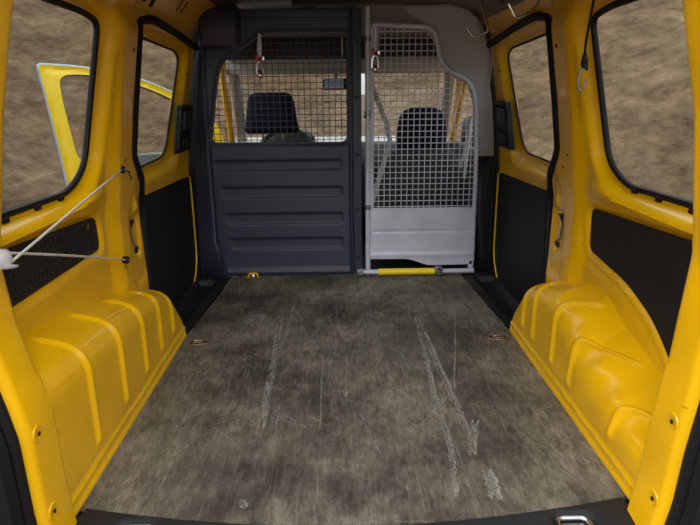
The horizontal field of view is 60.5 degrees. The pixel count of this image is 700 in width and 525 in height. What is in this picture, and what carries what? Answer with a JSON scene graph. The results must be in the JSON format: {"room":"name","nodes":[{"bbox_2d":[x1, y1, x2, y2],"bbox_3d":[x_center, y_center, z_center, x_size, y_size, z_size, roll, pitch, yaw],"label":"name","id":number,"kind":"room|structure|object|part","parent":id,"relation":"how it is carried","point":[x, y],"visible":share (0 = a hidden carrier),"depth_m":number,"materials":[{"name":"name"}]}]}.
{"room":"cargo van interior","nodes":[
{"label":"cargo van interior","id":0,"kind":"room"},
{"bbox_2d":[0,0,215,524],"bbox_3d":[-0.595,-0.095,1.868,0.337,1.567,1.857,-1,16,-1],"label":"wall","id":1,"kind":"structure","parent":0,"point":[82,355],"depth_m":1.47,"materials":[{"name":"yellow paint"}]},
{"bbox_2d":[0,249,18,269],"bbox_3d":[-0.595,-0.005,1.026,0.048,0.036,0.047,-1,16,-1],"label":"handle","id":2,"kind":"object","parent":1,"relation":"attached to","point":[6,258],"visible":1,"depth_m":1.02,"materials":[{"name":"grey plastic"}]},
{"bbox_2d":[11,252,130,268],"bbox_3d":[-0.625,0.000,1.400,0.028,0.259,0.765,-2,16,-5],"label":"cord","id":3,"kind":"object","parent":2,"relation":"attached to","point":[125,259],"visible":0.97,"depth_m":1.38,"materials":[{"name":"beige plastic"}]},
{"bbox_3d":[-0.630,-0.012,1.379,0.005,0.225,0.733,-2,16,-4],"label":"cord","id":4,"kind":"part","parent":3,"relation":"part of","materials":[{"name":"white fabric"}]},
{"bbox_2d":[1,0,99,223],"bbox_3d":[-0.686,-0.346,1.308,0.092,0.477,0.691,-1,16,-1],"label":"window","id":5,"kind":"structure","parent":1,"relation":"in","point":[36,205],"depth_m":1.56,"materials":[{"name":"black rubber"}]},
{"bbox_2d":[3,218,98,306],"bbox_3d":[-0.701,-0.024,1.415,0.010,0.129,0.552,-1,16,-1],"label":"cover","id":6,"kind":"object","parent":1,"relation":"attached to","point":[30,266],"visible":0.87,"depth_m":1.40,"materials":[{"name":"black plastic"}]},
{"bbox_2d":[12,166,131,262],"bbox_3d":[-0.628,-0.151,1.438,0.026,0.079,0.872,-2,16,-6],"label":"cord","id":7,"kind":"object","parent":1,"relation":"attached to","point":[123,169],"visible":0.94,"depth_m":1.31,"materials":[{"name":"beige fabric"}]},
{"bbox_2d":[134,10,203,307],"bbox_3d":[-0.698,-0.205,2.389,0.189,1.390,0.870,-1,16,-1],"label":"door","id":8,"kind":"structure","parent":1,"relation":"in","point":[168,185],"depth_m":2.49,"materials":[{"name":"yellow paint"}]},
{"bbox_2d":[141,37,178,166],"bbox_3d":[-0.727,-0.589,2.228,0.077,0.458,0.652,-1,16,-1],"label":"window","id":9,"kind":"structure","parent":8,"relation":"attached to","point":[144,38],"depth_m":2.46,"materials":[{"name":"rubber"}]},
{"bbox_3d":[-0.725,-0.046,2.442,0.004,0.553,0.765,-1,16,-1],"label":"trim panel","id":10,"kind":"part","parent":8,"relation":"part of","materials":[{"name":"black plastic"}]},
{"bbox_3d":[-0.709,-0.521,2.584,0.021,0.045,0.090,-1,16,-1],"label":"lock knob","id":11,"kind":"part","parent":8,"relation":"part of","materials":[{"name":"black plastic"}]},
{"bbox_3d":[-0.698,-0.608,2.559,0.026,0.080,0.110,-1,16,-1],"label":"handle lever","id":12,"kind":"part","parent":8,"relation":"part of","materials":[{"name":"black plastic"}]},
{"bbox_2d":[175,276,231,334],"bbox_3d":[-0.639,0.180,2.535,0.162,0.036,0.725,-1,16,-1],"label":"trim","id":13,"kind":"structure","parent":1,"relation":"attached to","point":[200,295],"depth_m":2.61,"materials":[{"name":"black plastic"}]},
{"bbox_2d":[219,61,234,141],"bbox_3d":[-0.717,-0.926,3.493,0.056,0.590,0.681,-3,16,-8],"label":"trim","id":14,"kind":"structure","parent":1,"relation":"attached to","point":[227,111],"depth_m":3.52,"materials":[{"name":"yellow paint"}]},
{"bbox_2d":[227,60,247,140],"bbox_3d":[-0.672,-0.953,3.594,0.072,0.548,0.570,-2,16,-7],"label":"trim","id":15,"kind":"structure","parent":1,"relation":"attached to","point":[239,106],"depth_m":3.59,"materials":[{"name":"grey"}]},
{"bbox_2d":[228,37,341,59],"bbox_3d":[-0.372,-1.156,3.219,0.658,0.124,0.024,-1,16,-1],"label":"sun visor","id":16,"kind":"object","parent":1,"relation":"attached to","point":[327,43],"visible":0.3,"depth_m":3.21,"materials":[{"name":"black plastic"}]},
{"bbox_2d":[226,58,446,74],"bbox_3d":[-0.043,-1.096,3.326,1.320,0.096,0.060,-1,16,-1],"label":"trim","id":17,"kind":"structure","parent":1,"relation":"attached to","point":[268,67],"depth_m":3.30,"materials":[{"name":"grey plastic"}]},
{"bbox_2d":[232,235,467,277],"bbox_3d":[-0.032,-0.025,3.636,1.480,0.040,1.500,-1,16,-1],"label":"trim","id":18,"kind":"structure","parent":1,"relation":"attached to","point":[375,263],"depth_m":3.42,"materials":[{"name":"black plastic"}]},
{"bbox_2d":[245,92,298,141],"bbox_3d":[-0.406,-0.534,3.388,0.500,0.822,0.600,-1,16,-1],"label":"seat","id":19,"kind":"object","parent":18,"relation":"on","point":[287,100],"visible":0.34,"depth_m":3.04,"materials":[{"name":"grey fabric"}]},
{"bbox_2d":[235,130,452,234],"bbox_3d":[-0.047,-0.562,4.126,1.400,0.700,0.680,-1,16,-1],"label":"dashboard","id":20,"kind":"object","parent":18,"relation":"on","point":[278,136],"visible":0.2,"depth_m":3.81,"materials":[{"name":"black plastic"}]},
{"bbox_2d":[260,129,313,141],"bbox_3d":[-0.381,-0.637,3.640,0.383,0.358,0.160,-1,16,-1],"label":"steering wheel","id":21,"kind":"object","parent":20,"relation":"attached to","point":[266,136],"visible":0.14,"depth_m":3.64,"materials":[{"name":"black plastic"}]},
{"bbox_2d":[266,130,314,141],"bbox_3d":[-0.387,-0.793,3.855,0.340,0.100,0.160,-1,16,-1],"label":"hood","id":22,"kind":"object","parent":20,"relation":"attached to","point":[278,136],"depth_m":3.78,"materials":[{"name":"black plastic"}]},
{"bbox_3d":[-0.048,-0.994,3.758,1.360,0.474,0.733,-1,16,-1],"label":"window","id":23,"kind":"structure","parent":20,"relation":"attached to","visible":0},
{"bbox_2d":[323,74,345,89],"bbox_3d":[-0.078,-1.049,3.394,0.150,0.140,0.047,-1,16,-1],"label":"mirror","id":24,"kind":"object","parent":23,"relation":"attached to","point":[325,85],"visible":0.55,"depth_m":3.38,"materials":[{"name":"black plastic"}]},
{"bbox_2d":[324,79,345,88],"bbox_3d":[-0.077,-1.006,3.384,0.136,0.052,0.004,-1,16,-1],"label":"mirror glass","id":25,"kind":"object","parent":24,"relation":"attached to","point":[331,85],"depth_m":3.38,"materials":[{"name":"grey mirror"}]},
{"bbox_2d":[374,107,465,207],"bbox_3d":[0.367,-0.506,3.414,0.505,0.740,0.595,-1,16,-1],"label":"seat","id":26,"kind":"object","parent":18,"relation":"on","point":[385,202],"visible":0.45,"depth_m":3.12,"materials":[{"name":"grey fabric"}]},
{"bbox_3d":[0.369,-0.387,3.217,0.500,0.460,0.150,-1,16,-1],"label":"backrest","id":27,"kind":"part","parent":26,"relation":"part of","materials":[{"name":"grey fabric"}]},
{"bbox_2d":[76,498,635,524],"bbox_3d":[0.015,0.566,1.202,1.199,0.044,0.195,-1,16,-1],"label":"trim","id":28,"kind":"structure","parent":1,"relation":"attached to","point":[612,511],"depth_m":1.25,"materials":[{"name":"black plastic"}]},
{"bbox_2d":[555,515,592,524],"bbox_3d":[0.459,0.539,1.227,0.078,0.018,0.050,-1,16,-1],"label":"ring","id":29,"kind":"object","parent":28,"relation":"attached to","point":[558,519],"visible":1,"depth_m":1.24,"materials":[{"name":"silver metal"}]},
{"bbox_2d":[561,523,585,524],"bbox_3d":[0.459,0.545,1.226,0.052,0.008,0.028,-1,16,-1],"label":"door latch striker","id":30,"kind":"object","parent":29,"relation":"on","point":[561,523],"depth_m":1.23,"materials":[{"name":"metal"}]},
{"bbox_2d":[441,73,454,138],"bbox_3d":[0.582,-0.972,3.614,0.072,0.548,0.570,1,16,5],"label":"trim","id":31,"kind":"structure","parent":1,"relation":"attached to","point":[447,78],"depth_m":3.56,"materials":[{"name":"grey"}]},
{"bbox_2d":[451,79,461,141],"bbox_3d":[0.630,-0.946,3.514,0.056,0.591,0.681,1,16,7],"label":"trim","id":32,"kind":"structure","parent":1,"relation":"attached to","point":[458,81],"depth_m":3.51,"materials":[{"name":"yellow paint"}]},
{"bbox_2d":[37,63,223,185],"bbox_3d":[-1.246,-0.521,3.665,1.019,1.320,0.091,-9,18,-28],"label":"front door","id":33,"kind":"structure","parent":0,"point":[51,75],"depth_m":3.37,"materials":[{"name":"yellow metal"}]},
{"bbox_2d":[76,273,628,524],"bbox_3d":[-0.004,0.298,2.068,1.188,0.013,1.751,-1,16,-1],"label":"floor","id":34,"kind":"structure","parent":0,"point":[376,399],"depth_m":1.61,"materials":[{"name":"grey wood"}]},
{"bbox_2d":[188,339,208,345],"bbox_3d":[-0.534,0.280,2.116,0.074,0.010,0.048,-1,16,-1],"label":"ring","id":35,"kind":"object","parent":34,"relation":"on","point":[196,342],"visible":1,"depth_m":2.11,"materials":[{"name":"silver metal"}]},
{"bbox_2d":[248,272,258,278],"bbox_3d":[-0.457,0.063,2.833,0.056,0.033,0.016,-1,16,-1],"label":"bracket","id":36,"kind":"object","parent":34,"relation":"attached to","point":[252,274],"visible":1,"depth_m":2.83,"materials":[{"name":"yellow metal"}]},
{"bbox_2d":[198,5,361,276],"bbox_3d":[-0.291,-0.496,2.652,0.688,1.188,0.132,-1,16,-1],"label":"wall","id":37,"kind":"structure","parent":34,"relation":"on","point":[281,208],"depth_m":2.73,"materials":[{"name":"grey metal"}]},
{"bbox_2d":[189,33,200,277],"bbox_3d":[-0.702,-0.452,2.760,0.155,1.180,0.030,-1,16,-1],"label":"trim","id":38,"kind":"structure","parent":37,"relation":"attached to","point":[196,37],"depth_m":2.75,"materials":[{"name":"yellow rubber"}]},
{"bbox_2d":[194,40,224,276],"bbox_3d":[-0.630,-0.503,2.732,0.210,1.213,0.099,-1,16,-1],"label":"trim","id":39,"kind":"structure","parent":37,"relation":"attached to","point":[210,251],"depth_m":2.75,"materials":[{"name":"grey plastic"}]},
{"bbox_2d":[255,33,264,77],"bbox_3d":[-0.385,-0.881,2.558,0.040,0.181,0.025,-1,16,-1],"label":"hook","id":40,"kind":"object","parent":37,"relation":"attached to","point":[260,74],"visible":1,"depth_m":2.56,"materials":[{"name":"grey paint"}]},
{"bbox_2d":[238,2,343,8],"bbox_3d":[-0.036,-1.198,2.776,1.240,0.020,0.520,-1,16,-1],"label":"trim","id":41,"kind":"structure","parent":37,"relation":"attached to","point":[274,6],"depth_m":2.80,"materials":[{"name":"grey plastic"}]},
{"bbox_3d":[-0.310,-1.052,2.533,0.620,0.036,0.024,-1,16,-1],"label":"rail","id":42,"kind":"part","parent":37,"relation":"part of","materials":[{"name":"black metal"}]},
{"bbox_2d":[291,3,424,28],"bbox_3d":[0.109,-1.072,2.607,0.720,0.100,0.060,-1,16,-1],"label":"trim","id":43,"kind":"structure","parent":37,"relation":"attached to","point":[394,13],"depth_m":2.58,"materials":[{"name":"grey plastic"}]},
{"bbox_2d":[261,18,487,37],"bbox_3d":[-0.038,-1.146,2.958,1.320,0.024,0.760,-1,16,-1],"label":"trim","id":44,"kind":"structure","parent":37,"relation":"attached to","point":[379,29],"depth_m":3.03,"materials":[{"name":"grey plastic"}]},
{"bbox_2d":[342,36,436,58],"bbox_3d":[0.288,-1.165,3.229,0.658,0.124,0.024,-1,16,-1],"label":"sun visor","id":45,"kind":"object","parent":44,"relation":"attached to","point":[393,53],"visible":0.23,"depth_m":3.22,"materials":[{"name":"black plastic"}]},
{"bbox_2d":[374,86,391,202],"bbox_3d":[0.143,-0.561,2.834,0.113,0.557,0.155,-1,16,-1],"label":"belt","id":46,"kind":"object","parent":37,"relation":"attached to","point":[381,110],"visible":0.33,"depth_m":2.83,"materials":[{"name":"grey fabric"}]},
{"bbox_2d":[357,265,473,276],"bbox_3d":[0.309,0.038,2.841,0.555,0.046,0.036,-1,16,-1],"label":"bar","id":47,"kind":"object","parent":34,"relation":"on","point":[438,269],"visible":1,"depth_m":2.83,"materials":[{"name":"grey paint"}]},
{"bbox_2d":[363,6,478,275],"bbox_3d":[0.322,-0.515,2.707,0.527,1.191,0.044,-1,16,-1],"label":"gate","id":48,"kind":"object","parent":34,"relation":"on","point":[434,235],"visible":0.99,"depth_m":2.76,"materials":[{"name":"grey metal"}]},
{"bbox_3d":[0.081,-0.511,2.703,0.024,1.190,0.024,-1,16,-1],"label":"post","id":49,"kind":"part","parent":48,"relation":"part of","materials":[{"name":"grey metal"}]},
{"bbox_2d":[371,27,379,71],"bbox_3d":[0.109,-0.907,2.560,0.040,0.181,0.025,-1,16,-1],"label":"hook","id":50,"kind":"object","parent":48,"relation":"attached to","point":[375,68],"visible":1,"depth_m":2.56,"materials":[{"name":"grey paint"}]},
{"bbox_3d":[0.337,-0.121,2.813,0.485,0.277,0.010,-1,16,-1],"label":"kick plate","id":51,"kind":"part","parent":48,"relation":"part of","materials":[{"name":"grey paint"}]},
{"bbox_2d":[487,334,507,340],"bbox_3d":[0.526,0.264,2.133,0.074,0.010,0.048,-1,16,-1],"label":"ring","id":52,"kind":"object","parent":34,"relation":"on","point":[498,337],"visible":1,"depth_m":2.13,"materials":[{"name":"silver metal"}]},
{"bbox_2d":[209,0,524,20],"bbox_3d":[0.028,-0.825,1.706,1.093,0.093,1.795,-1,16,-1],"label":"ceiling","id":53,"kind":"structure","parent":0,"point":[491,7],"depth_m":2.45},
{"bbox_2d":[467,0,488,37],"bbox_3d":[0.455,-0.868,2.124,0.081,0.138,0.022,6,17,20],"label":"roof hook","id":54,"kind":"object","parent":53,"relation":"attached to","point":[480,1],"visible":1,"depth_m":2.11,"materials":[{"name":"silver metal"}]},
{"bbox_2d":[577,0,594,91],"bbox_3d":[0.575,-0.584,1.435,0.025,0.340,0.166,4,17,16],"label":"cord","id":55,"kind":"object","parent":53,"relation":"hanging from","point":[585,60],"visible":1,"depth_m":1.52,"materials":[{"name":"fabric"}]},
{"bbox_3d":[0.579,-0.618,1.421,0.009,0.267,0.160,3,17,13],"label":"cord","id":56,"kind":"part","parent":55,"relation":"part of","materials":[{"name":"black rubber"}]},
{"bbox_2d":[481,0,699,524],"bbox_3d":[0.584,-0.112,1.886,0.337,1.567,1.857,-1,16,-1],"label":"wall","id":57,"kind":"structure","parent":0,"point":[587,334],"depth_m":1.54,"materials":[{"name":"yellow paint"}]},
{"bbox_2d":[401,4,493,155],"bbox_3d":[0.424,-0.797,2.663,0.508,0.644,0.138,-1,16,-1],"label":"pillar trim panel","id":58,"kind":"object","parent":57,"relation":"attached to","point":[469,56],"depth_m":2.61,"materials":[{"name":"grey plastic"}]},
{"bbox_2d":[449,83,476,271],"bbox_3d":[0.643,-0.548,3.394,0.173,1.165,1.240,-1,16,-1],"label":"door","id":59,"kind":"structure","parent":57,"relation":"in","point":[458,109],"depth_m":3.36,"materials":[{"name":"black plastic"}]},
{"bbox_3d":[0.587,-0.575,3.021,0.051,0.289,0.116,-1,16,-1],"label":"grab handle","id":60,"kind":"part","parent":59,"relation":"part of","materials":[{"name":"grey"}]},
{"bbox_2d":[461,116,473,146],"bbox_3d":[0.813,-0.840,3.886,0.180,0.210,0.120,-1,16,-1],"label":"mirror","id":61,"kind":"object","parent":59,"relation":"attached to","point":[463,133],"visible":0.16,"depth_m":3.84,"materials":[{"name":"black plastic"}]},
{"bbox_2d":[475,156,491,271],"bbox_3d":[0.639,-0.220,2.856,0.106,0.575,0.053,-4,16,-10],"label":"trim","id":62,"kind":"structure","parent":57,"relation":"attached to","point":[483,208],"depth_m":2.82,"materials":[{"name":"black plastic"}]},
{"bbox_2d":[459,271,519,328],"bbox_3d":[0.615,0.162,2.555,0.162,0.036,0.725,-1,16,-1],"label":"trim","id":63,"kind":"structure","parent":57,"relation":"attached to","point":[492,291],"depth_m":2.63,"materials":[{"name":"black plastic"}]},
{"bbox_2d":[482,24,499,274],"bbox_3d":[0.653,-0.472,2.781,0.155,1.180,0.030,-1,16,-1],"label":"trim","id":64,"kind":"structure","parent":57,"relation":"attached to","point":[488,35],"depth_m":2.78,"materials":[{"name":"black rubber"}]},
{"bbox_2d":[487,6,553,302],"bbox_3d":[0.667,-0.225,2.410,0.189,1.390,0.870,-1,16,-1],"label":"door","id":65,"kind":"structure","parent":57,"relation":"in","point":[522,177],"depth_m":2.51,"materials":[{"name":"yellow paint"}]},
{"bbox_3d":[0.650,-0.627,2.580,0.026,0.080,0.110,-1,16,-1],"label":"handle lever","id":66,"kind":"part","parent":65,"relation":"part of","materials":[{"name":"black plastic"}]},
{"bbox_3d":[0.663,-0.541,2.605,0.021,0.045,0.090,-1,16,-1],"label":"lock knob","id":67,"kind":"part","parent":65,"relation":"part of","materials":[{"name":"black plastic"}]},
{"bbox_3d":[0.697,-0.067,2.465,0.004,0.553,0.765,-1,16,-1],"label":"trim panel","id":68,"kind":"part","parent":65,"relation":"part of","materials":[{"name":"black plastic"}]},
{"bbox_2d":[507,33,549,162],"bbox_3d":[0.690,-0.610,2.250,0.076,0.458,0.652,-1,16,-1],"label":"window","id":69,"kind":"structure","parent":65,"relation":"attached to","point":[542,35],"depth_m":2.48,"materials":[{"name":"rubber"}]},
{"bbox_2d":[508,0,540,18],"bbox_3d":[0.542,-0.790,1.865,0.108,0.062,0.009,-1,16,-1],"label":"roof hook","id":70,"kind":"object","parent":57,"relation":"attached to","point":[515,16],"visible":1,"depth_m":1.86,"materials":[{"name":"silver metal"}]},
{"bbox_2d":[590,209,691,357],"bbox_3d":[0.707,0.083,1.484,0.010,0.392,0.614,-1,16,-1],"label":"panel","id":71,"kind":"object","parent":57,"relation":"attached to","point":[654,263],"visible":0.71,"depth_m":1.42,"materials":[{"name":"black plastic"}]},
{"bbox_2d":[590,0,692,213],"bbox_3d":[0.685,-0.366,1.330,0.091,0.477,0.691,-1,16,-1],"label":"window","id":72,"kind":"structure","parent":57,"relation":"in","point":[659,197],"depth_m":1.59,"materials":[{"name":"black rubber"}]},
{"label":"outside","id":73,"kind":"structure","parent":0,"visible":0},
{"bbox_2d":[2,0,693,210],"bbox_3d":[-0.004,-0.485,1.421,30.000,3.211,31.000,-1,16,-1],"label":"outdoor background","id":74,"kind":"structure","parent":73,"point":[643,43],"depth_m":7.18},
{"bbox_2d":[361,74,364,135],"bbox_3d":[0.128,-1.214,5.906,0.064,1.300,0.031,-1,16,-1],"label":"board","id":75,"kind":"object","parent":74,"relation":"on","point":[362,75],"visible":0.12,"depth_m":5.77,"materials":[{"name":"white plastic"}]}
]}

